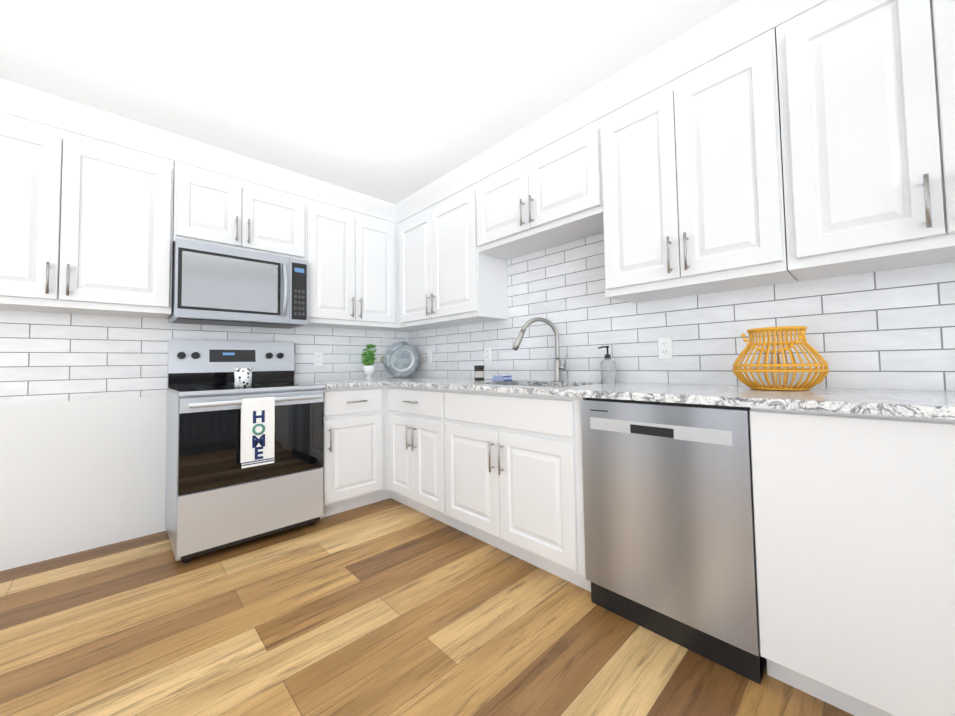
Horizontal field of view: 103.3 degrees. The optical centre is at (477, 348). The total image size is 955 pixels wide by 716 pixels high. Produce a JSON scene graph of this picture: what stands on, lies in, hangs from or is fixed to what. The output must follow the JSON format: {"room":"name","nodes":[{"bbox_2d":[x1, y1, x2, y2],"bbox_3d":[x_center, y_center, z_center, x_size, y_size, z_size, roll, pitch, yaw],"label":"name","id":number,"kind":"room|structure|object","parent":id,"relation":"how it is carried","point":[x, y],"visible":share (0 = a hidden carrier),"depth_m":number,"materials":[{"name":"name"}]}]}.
{"room":"kitchen","nodes":[
{"label":"kitchen","id":0,"kind":"room"},
{"bbox_2d":[0,310,408,570],"bbox_3d":[-2.502,-0.055,2.082,4.920,2.430,0.120,1,-3,-44],"label":"wall","id":1,"kind":"structure","parent":0,"point":[83,410],"depth_m":2.21,"materials":[{"name":"white paint"}]},
{"bbox_2d":[0,112,174,318],"bbox_3d":[-2.246,-0.676,2.055,0.894,0.940,0.318,1,-3,-44],"label":"upper cabinet","id":2,"kind":"object","parent":1,"relation":"attached to","point":[86,222],"depth_m":2.00,"materials":[{"name":"white paint"}]},
{"bbox_2d":[172,160,243,249],"bbox_3d":[-1.797,-0.886,2.497,0.351,0.500,0.318,1,-3,-44],"label":"upper cabinet","id":3,"kind":"object","parent":1,"relation":"attached to","point":[208,206],"depth_m":2.37,"materials":[{"name":"white paint"}]},
{"bbox_2d":[168,238,307,328],"bbox_3d":[-1.596,-0.399,2.570,0.750,0.465,0.442,1,-3,-44],"label":"microwave","id":4,"kind":"object","parent":3,"relation":"attached to","point":[212,284],"visible":1,"depth_m":2.42,"materials":[{"name":"silver metal"}]},
{"bbox_2d":[244,181,303,259],"bbox_3d":[-1.521,-0.880,2.759,0.411,0.500,0.318,1,-3,-44],"label":"upper cabinet","id":5,"kind":"object","parent":1,"relation":"attached to","point":[273,218],"depth_m":2.64,"materials":[{"name":"white paint"}]},
{"bbox_2d":[314,352,322,365],"bbox_3d":[-1.313,0.087,3.119,0.072,0.116,0.009,1,-3,-44],"label":"electrical outlet","id":6,"kind":"object","parent":1,"relation":"attached to","point":[318,358],"visible":1,"depth_m":3.12,"materials":[{"name":"white plastic"}]},
{"bbox_2d":[304,197,395,330],"bbox_3d":[-1.083,-0.650,3.165,0.790,0.940,0.318,1,-3,-44],"label":"upper cabinet","id":7,"kind":"object","parent":1,"relation":"attached to","point":[350,255],"depth_m":3.01,"materials":[{"name":"white paint"}]},
{"bbox_2d":[0,78,395,222],"bbox_3d":[-1.604,-1.200,2.465,2.370,0.140,0.056,1,-3,-44],"label":"soffit","id":8,"kind":"structure","parent":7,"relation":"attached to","point":[17,100],"depth_m":2.25,"materials":[{"name":"white paint"}]},
{"bbox_2d":[0,0,775,203],"bbox_3d":[-0.851,-1.403,0.468,5.100,0.080,4.900,1,-3,-44],"label":"ceiling","id":9,"kind":"structure","parent":0,"point":[394,101],"depth_m":1.76,"materials":[{"name":"white paint"}]},
{"bbox_2d":[0,498,853,715],"bbox_3d":[-0.810,1.094,0.368,5.100,0.060,4.900,1,-3,-44],"label":"floor","id":10,"kind":"structure","parent":0,"point":[389,607],"depth_m":1.44,"materials":[{"name":"brown wood"}]},
{"bbox_2d":[165,339,324,562],"bbox_3d":[-1.482,0.545,2.432,0.756,1.225,0.722,1,-3,-44],"label":"range","id":11,"kind":"object","parent":10,"relation":"on","point":[244,443],"visible":1,"depth_m":2.21,"materials":[{"name":"silver metal"}]},
{"bbox_2d":[234,368,252,387],"bbox_3d":[-1.459,0.181,2.352,0.096,0.115,0.096,1,-3,-44],"label":"cup","id":12,"kind":"object","parent":11,"relation":"on","point":[242,376],"depth_m":2.31,"materials":[{"name":"white ceramic"}]},
{"bbox_2d":[240,396,274,468],"bbox_3d":[-1.262,0.476,2.172,0.165,0.384,0.036,1,-3,-44],"label":"towel","id":13,"kind":"object","parent":11,"relation":"hanging from","point":[257,414],"depth_m":2.15,"materials":[{"name":"white fabric"}]},
{"bbox_2d":[322,385,385,517],"bbox_3d":[-1.063,0.729,2.899,0.487,0.882,0.618,1,-3,-44],"label":"base cabinet","id":14,"kind":"object","parent":10,"relation":"on","point":[354,418],"depth_m":2.67,"materials":[{"name":"white paint"}]},
{"bbox_2d":[386,386,521,530],"bbox_3d":[-0.179,0.708,2.741,0.618,0.882,0.748,1,-3,-44],"label":"base cabinet","id":15,"kind":"object","parent":10,"relation":"on","point":[424,425],"depth_m":2.42,"materials":[{"name":"white paint"}]},
{"bbox_2d":[462,417,587,585],"bbox_3d":[0.336,0.798,2.191,0.465,0.640,0.750,1,-3,-44],"label":"base cabinet","id":16,"kind":"object","parent":10,"relation":"on","point":[522,480],"depth_m":1.86,"materials":[{"name":"white paint"}]},
{"bbox_2d":[581,398,766,684],"bbox_3d":[0.876,0.647,1.611,0.598,0.879,0.600,1,-3,-44],"label":"dishwasher","id":17,"kind":"object","parent":10,"relation":"on","point":[669,536],"visible":0.85,"depth_m":1.36,"materials":[{"name":"silver metal"}]},
{"bbox_2d":[749,407,954,715],"bbox_3d":[1.310,0.621,1.183,0.618,0.882,0.614,1,-3,-44],"label":"base cabinet","id":18,"kind":"object","parent":10,"relation":"on","point":[854,520],"depth_m":1.03,"materials":[{"name":"white paint"}]},
{"bbox_2d":[299,317,954,419],"bbox_3d":[0.144,0.117,2.079,1.085,0.640,3.518,1,-3,-44],"label":"countertop","id":19,"kind":"structure","parent":18,"relation":"on","point":[921,403],"depth_m":1.40,"materials":[{"name":"white stone"}]},
{"bbox_2d":[361,344,376,378],"bbox_3d":[-0.946,0.114,3.278,0.136,0.307,0.144,1,-3,-44],"label":"potted plant","id":20,"kind":"object","parent":19,"relation":"on","point":[367,361],"visible":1,"depth_m":3.25,"materials":[{"name":"green plant"}]},
{"bbox_2d":[381,342,422,376],"bbox_3d":[-0.698,0.099,3.484,0.269,0.328,0.300,1,-3,-44],"label":"tray","id":21,"kind":"object","parent":19,"relation":"on","point":[401,359],"visible":1,"depth_m":3.49,"materials":[{"name":"metal"}]},
{"bbox_2d":[474,365,483,380],"bbox_3d":[0.013,0.175,2.693,0.074,0.107,0.074,1,-3,-44],"label":"candle jar","id":22,"kind":"object","parent":19,"relation":"on","point":[478,372],"visible":1,"depth_m":2.66,"materials":[{"name":"black"}]},
{"bbox_2d":[492,375,511,380],"bbox_3d":[0.166,0.202,2.553,0.090,0.038,0.110,1,-3,-44],"label":"cloth","id":23,"kind":"object","parent":19,"relation":"on","point":[502,378],"visible":1,"depth_m":2.52,"materials":[{"name":"blue fabric"}]},
{"bbox_2d":[512,317,566,381],"bbox_3d":[0.391,0.006,2.342,0.292,0.405,0.231,1,-3,-44],"label":"faucet","id":24,"kind":"object","parent":19,"relation":"on","point":[557,363],"depth_m":2.36,"materials":[{"name":"silver metal"}]},
{"bbox_2d":[598,346,615,382],"bbox_3d":[0.733,0.089,2.128,0.080,0.209,0.084,1,-3,-44],"label":"soap dispenser","id":25,"kind":"object","parent":19,"relation":"on","point":[608,371],"visible":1,"depth_m":2.10,"materials":[{"name":"white glass"}]},
{"bbox_2d":[732,326,829,389],"bbox_3d":[1.189,0.040,1.498,0.303,0.240,0.303,1,-3,-44],"label":"lantern","id":26,"kind":"object","parent":19,"relation":"on","point":[790,344],"visible":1,"depth_m":1.44,"materials":[{"name":"orange"}]},
{"bbox_2d":[409,233,954,390],"bbox_3d":[0.950,-0.111,2.115,0.120,2.430,4.840,1,-3,-44],"label":"wall","id":27,"kind":"structure","parent":0,"point":[894,329],"depth_m":1.86,"materials":[{"name":"white tile"}]},
{"bbox_2d":[427,350,431,362],"bbox_3d":[-0.445,0.077,3.479,0.010,0.116,0.072,1,-3,-44],"label":"electrical outlet","id":28,"kind":"object","parent":27,"relation":"attached to","point":[429,356],"visible":1,"depth_m":3.47,"materials":[{"name":"white plastic"}]},
{"bbox_2d":[400,183,507,329],"bbox_3d":[-0.230,-0.669,3.046,0.318,0.940,0.968,1,-3,-44],"label":"upper cabinet","id":29,"kind":"object","parent":27,"relation":"attached to","point":[444,281],"depth_m":2.82,"materials":[{"name":"white paint"}]},
{"bbox_2d":[484,347,490,361],"bbox_3d":[0.076,0.047,2.933,0.009,0.116,0.072,1,-3,-44],"label":"electrical outlet","id":30,"kind":"object","parent":27,"relation":"attached to","point":[487,354],"visible":1,"depth_m":2.93,"materials":[{"name":"white plastic"}]},
{"bbox_2d":[476,119,603,259],"bbox_3d":[0.419,-0.927,2.370,0.318,0.500,0.925,1,-3,-44],"label":"upper cabinet","id":31,"kind":"object","parent":27,"relation":"attached to","point":[550,197],"depth_m":2.22,"materials":[{"name":"white paint"}]},
{"bbox_2d":[658,337,672,358],"bbox_3d":[0.984,-0.001,1.983,0.009,0.116,0.072,1,-3,-44],"label":"electrical outlet","id":32,"kind":"object","parent":27,"relation":"attached to","point":[665,349],"visible":1,"depth_m":1.98,"materials":[{"name":"white plastic"}]},
{"bbox_2d":[596,25,803,302],"bbox_3d":[0.992,-0.741,1.765,0.318,0.940,0.725,1,-3,-44],"label":"upper cabinet","id":33,"kind":"object","parent":27,"relation":"attached to","point":[694,188],"depth_m":1.60,"materials":[{"name":"white paint"}]},
{"bbox_2d":[780,0,954,280],"bbox_3d":[1.494,-0.770,1.240,0.318,0.940,0.730,1,-3,-44],"label":"upper cabinet","id":34,"kind":"object","parent":27,"relation":"attached to","point":[816,142],"depth_m":1.24,"materials":[{"name":"white paint"}]},
{"bbox_2d":[396,0,826,222],"bbox_3d":[0.442,-1.247,2.109,0.056,0.140,3.399,1,-3,-44],"label":"soffit","id":35,"kind":"structure","parent":34,"relation":"attached to","point":[733,26],"depth_m":1.82,"materials":[{"name":"white paint"}]}
]}

